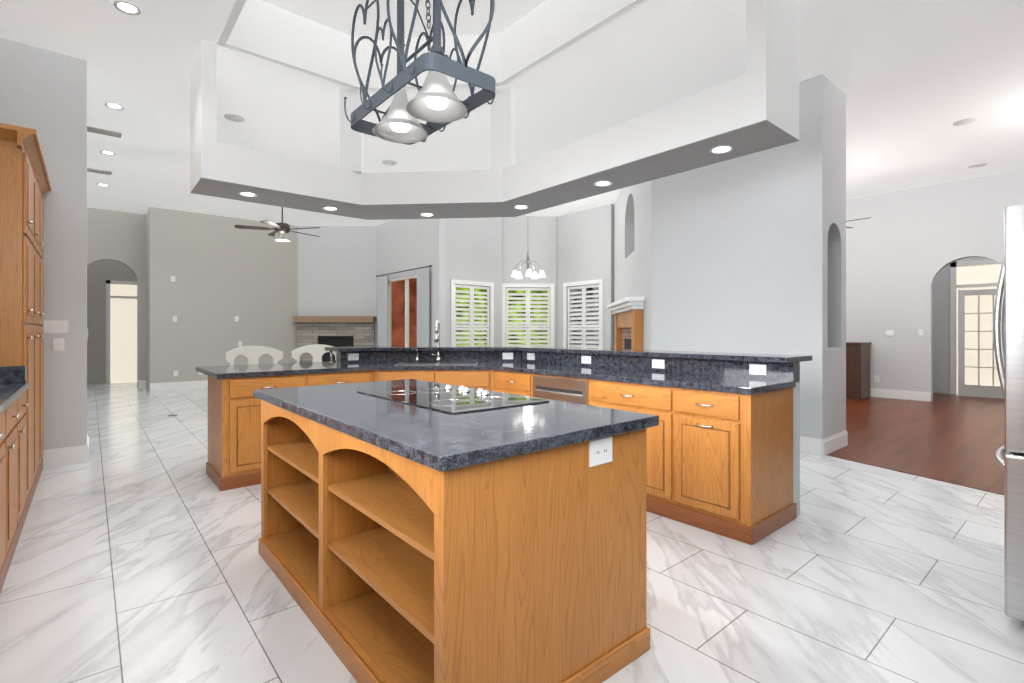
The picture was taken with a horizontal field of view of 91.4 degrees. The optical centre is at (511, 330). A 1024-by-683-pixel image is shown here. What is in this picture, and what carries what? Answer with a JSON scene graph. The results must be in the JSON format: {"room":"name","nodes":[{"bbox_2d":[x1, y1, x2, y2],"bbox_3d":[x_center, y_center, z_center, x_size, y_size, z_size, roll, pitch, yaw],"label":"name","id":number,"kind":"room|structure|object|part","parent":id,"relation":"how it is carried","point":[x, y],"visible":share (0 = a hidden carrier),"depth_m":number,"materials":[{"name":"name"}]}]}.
{"room":"kitchen","nodes":[
{"label":"kitchen","id":0,"kind":"room"},
{"bbox_2d":[0,37,86,449],"bbox_3d":[-5.448,-0.660,3.952,3.180,3.810,0.630,0,0,-40],"label":"wall","id":1,"kind":"structure","parent":0,"point":[43,92],"depth_m":4.62,"materials":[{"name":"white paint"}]},
{"bbox_2d":[43,320,67,332],"bbox_3d":[-4.191,-0.040,4.595,0.170,0.115,0.012,0,0,-40],"label":"switch plate","id":2,"kind":"object","parent":1,"relation":"attached to","point":[55,326],"depth_m":4.59,"materials":[{"name":"white plastic"}]},
{"bbox_2d":[53,338,64,350],"bbox_3d":[-4.175,0.125,4.608,0.078,0.115,0.012,0,0,-40],"label":"switch plate","id":3,"kind":"object","parent":1,"relation":"attached to","point":[58,343],"depth_m":4.61,"materials":[{"name":"white plastic"}]},
{"bbox_2d":[43,445,86,467],"bbox_3d":[-4.145,1.163,4.630,0.315,0.165,0.016,0,0,-40],"label":"baseboard","id":4,"kind":"structure","parent":1,"relation":"attached to","point":[57,457],"depth_m":4.63,"materials":[{"name":"white wood"}]},
{"bbox_2d":[87,434,88,461],"bbox_3d":[-4.227,1.163,4.984,0.016,0.165,0.630,0,0,-40],"label":"baseboard","id":5,"kind":"structure","parent":1,"relation":"attached to","point":[87,448],"depth_m":4.75,"materials":[{"name":"white wood"}]},
{"bbox_2d":[87,260,136,383],"bbox_3d":[-10.573,-0.660,11.195,4.700,3.810,0.150,0,0,-40],"label":"wall","id":6,"kind":"structure","parent":0,"point":[100,273],"depth_m":11.79,"materials":[{"name":"grey paint"}]},
{"bbox_2d":[106,280,136,382],"bbox_3d":[-9.331,0.020,12.127,0.800,2.450,0.030,0,0,-40],"label":"door","id":7,"kind":"structure","parent":6,"relation":"attached to","point":[123,340],"depth_m":12.06,"materials":[{"name":"white"}]},
{"bbox_2d":[87,207,145,387],"bbox_3d":[-9.686,-0.660,9.719,4.150,3.810,0.150,0,0,-40],"label":"wall","id":8,"kind":"structure","parent":0,"point":[119,236],"depth_m":10.79,"materials":[{"name":"grey paint"}]},
{"bbox_2d":[138,380,145,387],"bbox_3d":[-8.101,1.163,10.950,0.140,0.165,0.016,0,0,-40],"label":"baseboard","id":9,"kind":"structure","parent":8,"relation":"attached to","point":[141,383],"depth_m":10.95,"materials":[{"name":"white"}]},
{"bbox_2d":[146,209,148,389],"bbox_3d":[-7.765,-0.660,10.753,0.120,3.810,0.750,0,0,-40],"label":"wall","id":10,"kind":"structure","parent":0,"point":[147,300],"depth_m":10.72,"materials":[{"name":"grey paint"}]},
{"bbox_2d":[149,207,297,390],"bbox_3d":[-6.401,-0.660,11.316,2.930,3.810,0.150,0,0,-40],"label":"wall","id":11,"kind":"structure","parent":0,"point":[223,270],"depth_m":11.05,"materials":[{"name":"grey paint"}]},
{"bbox_2d":[150,380,207,390],"bbox_3d":[-6.348,1.163,11.253,2.930,0.165,0.016,0,0,-40],"label":"baseboard","id":12,"kind":"structure","parent":11,"relation":"attached to","point":[177,385],"depth_m":10.62,"materials":[{"name":"white"}]},
{"bbox_2d":[298,226,375,345],"bbox_3d":[-4.276,-0.660,12.277,1.916,3.810,0.150,0,0,0],"label":"wall","id":13,"kind":"structure","parent":0,"point":[336,270],"depth_m":12.20,"materials":[{"name":"white paint"}]},
{"bbox_2d":[261,0,544,39],"bbox_3d":[-0.366,-3.125,3.664,2.570,0.100,4.310,0,0,-40],"label":"ceiling","id":14,"kind":"structure","parent":0,"point":[338,15],"depth_m":4.86,"materials":[{"name":"white paint"}]},
{"bbox_2d":[344,0,495,144],"bbox_3d":[-0.457,-2.042,2.423,0.485,2.065,0.815,0,0,-40],"label":"pendant light fixture","id":15,"kind":"object","parent":14,"relation":"hanging from","point":[436,103],"visible":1,"depth_m":2.35,"materials":[{"name":"grey metal"}]},
{"bbox_2d":[376,218,445,345],"bbox_3d":[-2.422,-0.660,11.255,0.150,3.810,3.180,0,0,-40],"label":"wall","id":16,"kind":"structure","parent":0,"point":[404,244],"depth_m":10.62,"materials":[{"name":"white paint"}]},
{"bbox_2d":[388,275,416,345],"bbox_3d":[-2.343,0.020,11.139,0.080,2.450,1.840,0,0,-40],"label":"patio door","id":17,"kind":"structure","parent":16,"relation":"in","point":[407,278],"depth_m":11.12,"materials":[{"name":"white"}]},
{"bbox_2d":[376,265,431,276],"bbox_3d":[-2.425,-1.315,11.069,0.092,0.050,2.526,0,0,-40],"label":"curtain rod","id":18,"kind":"object","parent":16,"relation":"attached to","point":[404,270],"visible":1,"depth_m":10.89,"materials":[{"name":"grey metal"}]},
{"bbox_2d":[378,276,387,345],"bbox_3d":[-3.040,-0.030,11.767,0.062,2.490,0.460,0,0,-40],"label":"door curtain","id":19,"kind":"object","parent":18,"relation":"hanging from","point":[383,311],"visible":0.62,"depth_m":11.70,"materials":[{"name":"grey fabric"}]},
{"bbox_2d":[417,268,429,345],"bbox_3d":[-1.840,-0.030,10.346,0.062,2.490,0.460,0,0,-40],"label":"door curtain","id":20,"kind":"object","parent":18,"relation":"hanging from","point":[423,307],"visible":0.67,"depth_m":10.28,"materials":[{"name":"grey fabric"}]},
{"bbox_2d":[446,217,501,345],"bbox_3d":[-0.854,-0.660,10.701,1.530,3.810,0.150,0,0,-40],"label":"wall","id":21,"kind":"structure","parent":0,"point":[473,249],"depth_m":10.68,"materials":[{"name":"grey paint"}]},
{"bbox_2d":[451,279,493,345],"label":"nook window","id":22,"kind":"structure","parent":21,"relation":"in","point":[471,322],"depth_m":10.63,"materials":[{"name":"white wood"}]},
{"bbox_2d":[0,382,1023,682],"bbox_3d":[-0.855,1.275,7.984,15.400,0.060,17.900,0,0,-40],"label":"floor","id":23,"kind":"structure","parent":0,"point":[136,558],"depth_m":2.46,"materials":[{"name":"white tile"}]},
{"bbox_2d":[0,403,11,593],"bbox_3d":[-2.502,0.807,1.957,0.674,0.875,0.819,0,0,-40],"label":"base cabinet","id":24,"kind":"object","parent":23,"relation":"on","point":[6,415],"depth_m":2.49,"materials":[{"name":"brown wood"}]},
{"bbox_2d":[0,123,35,498],"bbox_3d":[-3.621,-0.035,3.281,0.674,2.560,0.545,0,0,-40],"label":"tall cabinet","id":25,"kind":"object","parent":23,"relation":"on","point":[25,184],"depth_m":3.26,"materials":[{"name":"brown wood"}]},
{"bbox_2d":[0,379,31,410],"bbox_3d":[-1.799,0.350,1.133,0.685,0.040,5.055,0,0,-40],"label":"countertop","id":26,"kind":"structure","parent":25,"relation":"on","point":[8,391],"depth_m":2.77,"materials":[{"name":"grey stone"}]},
{"bbox_3d":[-3.936,-1.255,3.689,0.720,0.120,1.715,0,0,-40],"label":"crown","id":27,"kind":"part","parent":25,"relation":"part of","materials":[{"name":"brown wood"}]},
{"bbox_2d":[12,391,23,557],"bbox_3d":[-2.934,0.807,2.468,0.674,0.875,0.520,0,0,-40],"label":"base cabinet","id":28,"kind":"object","parent":23,"relation":"on","point":[18,403],"depth_m":2.89,"materials":[{"name":"brown wood"}]},
{"bbox_2d":[24,387,31,522],"bbox_3d":[-3.274,0.807,2.870,0.674,0.875,0.531,0,0,-40],"label":"base cabinet","id":29,"kind":"object","parent":23,"relation":"on","point":[27,390],"depth_m":3.34,"materials":[{"name":"brown wood"}]},
{"bbox_2d":[36,155,43,486],"bbox_3d":[-3.971,-0.035,3.695,0.674,2.560,0.540,0,0,-40],"label":"tall cabinet","id":30,"kind":"object","parent":23,"relation":"on","point":[39,170],"depth_m":4.15,"materials":[{"name":"brown wood"}]},
{"bbox_2d":[44,183,47,192],"bbox_3d":[-4.326,-0.035,4.115,0.674,2.560,0.560,0,0,-40],"label":"tall cabinet","id":31,"kind":"object","parent":23,"relation":"on","point":[45,184],"depth_m":4.44,"materials":[{"name":"brown wood"}]},
{"bbox_2d":[212,377,260,489],"bbox_3d":[-2.193,0.807,4.351,0.588,0.875,0.644,0,0,-40],"label":"base cabinet","id":32,"kind":"object","parent":23,"relation":"on","point":[236,414],"depth_m":3.98,"materials":[{"name":"brown wood"}]},
{"bbox_2d":[225,346,282,364],"bbox_3d":[-2.514,0.699,4.970,0.540,1.097,0.472,0,0,-40],"label":"stool","id":33,"kind":"object","parent":23,"relation":"on","point":[252,354],"visible":0.31,"depth_m":5.13,"materials":[{"name":"white"}]},
{"bbox_2d":[292,344,336,362],"bbox_3d":[-2.050,0.699,5.431,0.536,1.097,0.493,0,0,-40],"label":"stool","id":34,"kind":"object","parent":23,"relation":"on","point":[316,351],"visible":0.31,"depth_m":5.59,"materials":[{"name":"white"}]},
{"bbox_2d":[293,316,375,362],"bbox_3d":[-4.276,0.445,12.066,1.916,1.600,0.267,0,0,0],"label":"fireplace","id":35,"kind":"object","parent":23,"relation":"on","point":[344,331],"visible":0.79,"depth_m":12.10,"materials":[{"name":"stone"}]},
{"bbox_2d":[259,399,649,682],"bbox_3d":[-0.439,0.807,2.378,0.954,0.875,1.914,0,0,-40],"label":"kitchen island","id":36,"kind":"object","parent":23,"relation":"on","point":[416,531],"depth_m":1.75,"materials":[{"name":"brown wood"}]},
{"bbox_2d":[253,379,658,474],"bbox_3d":[-0.439,0.350,2.378,1.000,0.040,1.960,0,0,-40],"label":"island countertop","id":37,"kind":"structure","parent":36,"relation":"on","point":[440,441],"depth_m":1.80,"materials":[{"name":"grey stone"}]},
{"bbox_2d":[357,379,552,414],"bbox_3d":[-0.332,0.315,2.508,0.530,0.031,0.940,0,0,-40],"label":"cooktop","id":38,"kind":"object","parent":37,"relation":"in","point":[454,399],"depth_m":2.47,"materials":[{"name":"black glass"}]},
{"bbox_2d":[589,436,612,467],"bbox_3d":[0.316,0.427,1.775,0.120,0.090,0.007,0,0,-40],"label":"outlet","id":39,"kind":"object","parent":36,"relation":"attached to","point":[600,449],"depth_m":1.77,"materials":[{"name":"white plastic"}]},
{"bbox_2d":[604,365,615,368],"bbox_3d":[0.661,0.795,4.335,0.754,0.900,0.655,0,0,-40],"label":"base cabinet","id":40,"kind":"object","parent":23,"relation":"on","point":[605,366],"depth_m":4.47,"materials":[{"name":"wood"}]},
{"bbox_2d":[645,413,667,517],"bbox_3d":[1.065,0.807,3.772,0.644,0.875,0.726,0,0,-40],"label":"base cabinet","id":41,"kind":"object","parent":23,"relation":"on","point":[656,436],"depth_m":3.37,"materials":[{"name":"brown wood"}]},
{"bbox_2d":[668,389,787,542],"bbox_3d":[1.440,0.807,3.328,0.644,0.875,0.436,0,0,-40],"label":"base cabinet","id":42,"kind":"object","parent":23,"relation":"on","point":[723,448],"depth_m":3.07,"materials":[{"name":"brown wood"}]},
{"bbox_2d":[196,357,795,412],"bbox_3d":[-0.527,0.349,3.970,2.820,0.042,4.115,0,0,-40],"label":"countertop","id":43,"kind":"structure","parent":42,"relation":"on","point":[633,390],"depth_m":4.14,"materials":[{"name":"grey stone"}]},
{"bbox_2d":[415,321,440,362],"bbox_3d":[-0.844,0.111,5.231,0.240,0.439,0.326,0,0,-40],"label":"faucet","id":44,"kind":"object","parent":43,"relation":"on","point":[426,354],"depth_m":5.28,"materials":[{"name":"silver metal"}]},
{"bbox_2d":[394,362,477,365],"bbox_3d":[-0.748,0.329,5.043,0.885,0.002,0.812,0,0,-40],"label":"sink","id":45,"kind":"object","parent":43,"relation":"in","point":[399,363],"depth_m":5.04,"materials":[{"name":"metal"}]},
{"bbox_2d":[336,350,799,382],"bbox_3d":[0.060,0.278,4.306,1.710,0.135,3.840,0,0,-40],"label":"backsplash","id":46,"kind":"structure","parent":43,"relation":"on","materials":[{"name":"stone"}]},
{"bbox_2d":[993,202,1023,620],"bbox_3d":[2.632,0.350,2.122,0.910,1.790,0.842,0,0,-40],"label":"fridge","id":47,"kind":"object","parent":23,"relation":"on","point":[1008,327],"visible":1,"depth_m":2.08,"materials":[{"name":"grey metal"}]},
{"bbox_2d":[0,0,1023,225],"bbox_3d":[-0.855,-2.820,7.984,15.400,0.510,17.900,0,0,-40],"label":"ceiling","id":48,"kind":"structure","parent":0,"point":[913,81],"depth_m":5.17,"materials":[{"name":"white paint"}]},
{"bbox_2d":[87,168,111,174],"bbox_3d":[-6.652,-2.559,7.995,0.400,0.012,0.200,0,0,-40],"label":"ceiling vent","id":49,"kind":"object","parent":48,"relation":"in","point":[88,169],"depth_m":8.00,"materials":[{"name":"grey metal"}]},
{"bbox_2d":[87,126,121,137],"bbox_3d":[-5.266,-2.559,6.417,0.400,0.012,0.200,0,0,-40],"label":"ceiling vent","id":50,"kind":"object","parent":48,"relation":"in","point":[104,132],"depth_m":6.43,"materials":[{"name":"grey metal"}]},
{"bbox_2d":[105,103,123,109],"bbox_3d":[-4.531,-2.564,5.702,0.176,0.010,0.176,0,0,-40],"label":"recessed light","id":51,"kind":"object","parent":48,"relation":"in","point":[106,104],"depth_m":5.71,"materials":[{"name":"white"}]},
{"bbox_3d":[-4.531,-2.563,5.702,0.120,0.001,0.120,0,0,-40],"label":"recessed ceiling light lens","id":52,"kind":"part","parent":51,"relation":"part of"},
{"bbox_2d":[113,0,140,14],"bbox_3d":[-3.052,-2.564,3.967,0.176,0.010,0.176,0,0,-40],"label":"recessed light","id":53,"kind":"object","parent":48,"relation":"in","point":[115,4],"depth_m":3.96,"materials":[{"name":"white"}]},
{"bbox_3d":[-3.052,-2.563,3.967,0.120,0.001,0.120,0,0,-40],"label":"downlight ceiling lens","id":54,"kind":"part","parent":53,"relation":"part of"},
{"bbox_2d":[190,39,216,156],"bbox_3d":[-2.893,-2.127,4.678,0.120,0.875,0.640,0,0,-40],"label":"post","id":55,"kind":"object","parent":48,"relation":"hanging from","point":[203,69],"depth_m":4.46,"materials":[{"name":"white paint"}]},
{"bbox_2d":[224,114,244,121],"bbox_3d":[-3.335,-2.561,6.006,0.219,0.008,0.219,0,0,41],"label":"ceiling speaker","id":56,"kind":"object","parent":48,"relation":"attached to","point":[239,118],"depth_m":5.99,"materials":[{"name":"white plastic"}]},
{"bbox_2d":[234,207,319,241],"bbox_3d":[-3.647,-1.995,7.914,1.280,1.140,1.223,0,0,-40],"label":"ceiling fan","id":57,"kind":"object","parent":48,"relation":"hanging from","point":[281,228],"depth_m":7.78,"materials":[{"name":"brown metal"}]},
{"bbox_2d":[340,86,362,172],"bbox_3d":[-1.726,-2.127,5.383,0.224,0.875,0.244,0,0,-13],"label":"post","id":58,"kind":"object","parent":48,"relation":"hanging from","point":[351,141],"depth_m":5.26,"materials":[{"name":"white paint"}]},
{"bbox_2d":[382,160,396,164],"bbox_3d":[-1.859,-2.561,7.607,0.219,0.008,0.219,0,0,41],"label":"ceiling speaker","id":59,"kind":"object","parent":48,"relation":"attached to","point":[388,162],"depth_m":7.59,"materials":[{"name":"white plastic"}]},
{"bbox_2d":[490,86,514,169],"bbox_3d":[-0.097,-2.127,5.372,0.221,0.875,0.241,0,0,11],"label":"post","id":60,"kind":"object","parent":48,"relation":"hanging from","point":[502,111],"depth_m":5.26,"materials":[{"name":"white paint"}]},
{"bbox_2d":[511,251,545,278],"bbox_3d":[0.290,-1.795,9.573,0.664,1.540,0.637,0,0,-40],"label":"chandelier","id":61,"kind":"object","parent":48,"relation":"hanging from","point":[517,274],"visible":0.96,"depth_m":9.50,"materials":[{"name":"white glass"}]},
{"bbox_2d":[746,0,799,91],"bbox_3d":[1.788,-2.127,3.416,0.540,0.875,0.130,0,0,-40],"label":"post","id":62,"kind":"object","parent":48,"relation":"hanging from","point":[773,35],"depth_m":3.29,"materials":[{"name":"white paint"}]},
{"bbox_2d":[190,66,799,204],"bbox_3d":[-0.555,-1.520,4.212,3.090,0.340,4.370,0,0,-40],"label":"ceiling soffit","id":63,"kind":"object","parent":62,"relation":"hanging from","point":[762,94],"visible":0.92,"depth_m":4.52,"materials":[{"name":"white paint"}]},
{"bbox_2d":[190,120,799,219],"bbox_3d":[-0.555,-1.348,4.212,3.090,0.004,4.370,0,0,-40],"label":"soffit underside","id":64,"kind":"object","parent":63,"relation":"attached to","point":[763,135],"visible":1,"depth_m":4.76,"materials":[{"name":"grey paint"}]},
{"bbox_2d":[238,192,257,196],"bbox_3d":[-2.596,-1.345,4.915,0.176,0.010,0.176,0,0,-40],"label":"recessed light","id":65,"kind":"object","parent":64,"relation":"attached to","point":[248,194],"visible":1,"depth_m":4.92,"materials":[{"name":"white glass"}]},
{"bbox_2d":[322,206,338,210],"bbox_3d":[-1.994,-1.345,5.489,0.176,0.010,0.176,0,0,-40],"label":"recessed light","id":66,"kind":"object","parent":64,"relation":"attached to","point":[328,208],"visible":1,"depth_m":5.49,"materials":[{"name":"white glass"}]},
{"bbox_2d":[419,213,434,216],"bbox_3d":[-0.984,-1.345,5.781,0.176,0.010,0.176,0,0,-40],"label":"recessed light","id":67,"kind":"object","parent":64,"relation":"attached to","point":[426,214],"visible":1,"depth_m":5.77,"materials":[{"name":"white"}]},
{"bbox_2d":[513,205,528,209],"bbox_3d":[0.101,-1.345,5.427,0.176,0.010,0.176,0,0,-40],"label":"recessed light","id":68,"kind":"object","parent":64,"relation":"attached to","point":[520,207],"visible":0.98,"depth_m":5.43,"materials":[{"name":"white glass"}]},
{"bbox_2d":[593,181,612,186],"bbox_3d":[0.830,-1.345,4.564,0.176,0.010,0.176,0,0,-40],"label":"recessed light","id":69,"kind":"object","parent":64,"relation":"attached to","point":[603,183],"visible":0.98,"depth_m":4.56,"materials":[{"name":"white glass"}]},
{"bbox_2d":[709,145,733,153],"bbox_3d":[1.553,-1.345,3.708,0.176,0.010,0.176,0,0,-40],"label":"recessed light","id":70,"kind":"object","parent":64,"relation":"attached to","point":[723,149],"visible":1,"depth_m":3.70,"materials":[{"name":"white glass"}]},
{"bbox_2d":[953,118,976,125],"bbox_3d":[5.546,-2.561,6.126,0.219,0.008,0.219,0,0,44],"label":"ceiling speaker","id":71,"kind":"object","parent":48,"relation":"attached to","point":[966,121],"depth_m":6.11,"materials":[{"name":"white plastic"}]},
{"bbox_2d":[968,163,986,167],"bbox_3d":[7.191,-2.561,7.727,0.219,0.008,0.219,0,0,41],"label":"ceiling speaker","id":72,"kind":"object","parent":48,"relation":"attached to","point":[977,164],"depth_m":7.73,"materials":[{"name":"white plastic"}]},
{"bbox_2d":[502,216,556,346],"bbox_3d":[0.357,-0.660,11.257,1.278,3.810,0.150,0,0,0],"label":"wall","id":73,"kind":"structure","parent":0,"point":[535,237],"depth_m":11.18,"materials":[{"name":"grey paint"}]},
{"bbox_2d":[502,284,553,346],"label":"nook window","id":74,"kind":"structure","parent":73,"relation":"in","point":[527,306],"depth_m":11.21,"materials":[{"name":"white wood"}]},
{"bbox_2d":[557,203,613,348],"bbox_3d":[1.546,-0.660,10.681,0.150,3.810,1.540,0,0,-40],"label":"wall","id":75,"kind":"structure","parent":0,"point":[585,245],"depth_m":10.52,"materials":[{"name":"grey paint"}]},
{"bbox_2d":[563,279,602,347],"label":"nook window","id":76,"kind":"structure","parent":75,"relation":"in","point":[583,305],"depth_m":10.64,"materials":[{"name":"white wood"}]},
{"bbox_2d":[614,181,651,349],"bbox_3d":[2.099,-0.660,8.292,0.320,3.810,3.621,0,0,4],"label":"wall","id":77,"kind":"structure","parent":0,"point":[633,241],"depth_m":7.68,"materials":[{"name":"grey paint"}]},
{"bbox_2d":[652,74,845,438],"bbox_3d":[2.726,-0.660,5.969,0.710,3.810,1.980,0,0,-40],"label":"wall","id":78,"kind":"structure","parent":0,"point":[749,253],"depth_m":5.41,"materials":[{"name":"grey paint"}]},
{"bbox_2d":[800,436,821,455],"bbox_3d":[2.449,1.163,5.735,0.016,0.165,1.980,0,0,-40],"label":"baseboard","id":79,"kind":"structure","parent":78,"relation":"attached to","point":[809,445],"depth_m":5.05,"materials":[{"name":"white wood"}]},
{"bbox_2d":[822,430,847,455],"bbox_3d":[3.370,1.163,5.207,0.710,0.165,0.016,0,0,-40],"label":"baseboard","id":80,"kind":"structure","parent":78,"relation":"attached to","point":[832,443],"depth_m":5.16,"materials":[{"name":"white wood"}]},
{"bbox_2d":[827,397,1006,494],"bbox_3d":[5.040,1.243,7.336,7.230,0.004,9.300,0,0,-40],"label":"floor","id":81,"kind":"structure","parent":0,"point":[957,441],"depth_m":5.77,"materials":[{"name":"brown wood"}]},
{"bbox_2d":[606,297,644,349],"bbox_3d":[1.792,0.385,8.077,0.257,1.720,2.290,0,0,4],"label":"fireplace","id":82,"kind":"object","parent":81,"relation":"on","point":[627,312],"visible":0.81,"depth_m":7.55,"materials":[{"name":"brown wood"}]},
{"bbox_2d":[846,342,870,398],"bbox_3d":[6.264,0.730,9.614,0.580,1.030,0.940,0,0,-40],"label":"sideboard","id":83,"kind":"object","parent":81,"relation":"on","point":[857,370],"visible":0.31,"depth_m":9.21,"materials":[{"name":"brown wood"}]},
{"bbox_2d":[846,169,1023,400],"bbox_3d":[7.171,-0.660,9.137,0.150,3.810,9.300,0,0,-40],"label":"wall","id":84,"kind":"structure","parent":0,"point":[904,248],"depth_m":9.01,"materials":[{"name":"white paint"}]},
{"bbox_2d":[874,375,878,381],"bbox_3d":[6.852,0.895,9.390,0.012,0.115,0.075,0,0,-40],"label":"outlet","id":85,"kind":"object","parent":84,"relation":"attached to","point":[876,378],"depth_m":9.39,"materials":[{"name":"white plastic"}]},
{"bbox_2d":[886,330,893,336],"bbox_3d":[6.981,0.045,9.237,0.012,0.115,0.124,0,0,-40],"label":"switch plate","id":86,"kind":"object","parent":84,"relation":"attached to","point":[889,333],"depth_m":9.23,"materials":[{"name":"white plastic"}]},
{"bbox_2d":[870,388,930,401],"bbox_3d":[5.765,1.163,10.672,0.016,0.165,4.940,0,0,-40],"label":"baseboard","id":87,"kind":"structure","parent":84,"relation":"attached to","point":[902,394],"depth_m":9.11,"materials":[{"name":"white"}]},
{"bbox_2d":[918,329,923,335],"bbox_3d":[7.271,0.025,8.893,0.012,0.115,0.078,0,0,-40],"label":"switch plate","id":88,"kind":"object","parent":84,"relation":"attached to","point":[920,331],"depth_m":8.89,"materials":[{"name":"white plastic"}]},
{"bbox_2d":[933,257,988,393],"bbox_3d":[9.007,-0.660,9.575,0.120,3.810,5.000,0,0,-40],"label":"wall","id":89,"kind":"structure","parent":0,"point":[941,333],"depth_m":9.98,"materials":[{"name":"white paint"}]},
{"bbox_2d":[950,259,1001,394],"bbox_3d":[8.976,-0.055,9.484,0.035,2.600,1.000,0,0,-40],"label":"door frame","id":90,"kind":"structure","parent":89,"relation":"attached to","point":[979,274],"depth_m":9.61,"materials":[{"name":"white wood"}]},
{"bbox_2d":[958,289,1003,397],"bbox_3d":[8.901,0.230,9.390,0.780,2.030,0.040,0,0,35],"label":"french door","id":91,"kind":"structure","parent":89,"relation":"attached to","point":[979,390],"depth_m":9.48,"materials":[{"name":"white"}]},
{"bbox_2d":[933,393,1003,401],"bbox_3d":[8.727,1.275,9.287,0.920,0.060,3.720,0,0,-40],"label":"floor","id":92,"kind":"structure","parent":0,"point":[966,397],"depth_m":9.36,"materials":[{"name":"brown wood"}]},
{"label":"outside","id":93,"kind":"structure","parent":0,"visible":0},
{"bbox_2d":[391,278,485,345],"bbox_3d":[-1.935,-0.355,12.453,2.120,3.200,2.920,0,0,-40],"label":"patio","id":94,"kind":"structure","parent":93,"point":[397,313],"depth_m":13.48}
]}

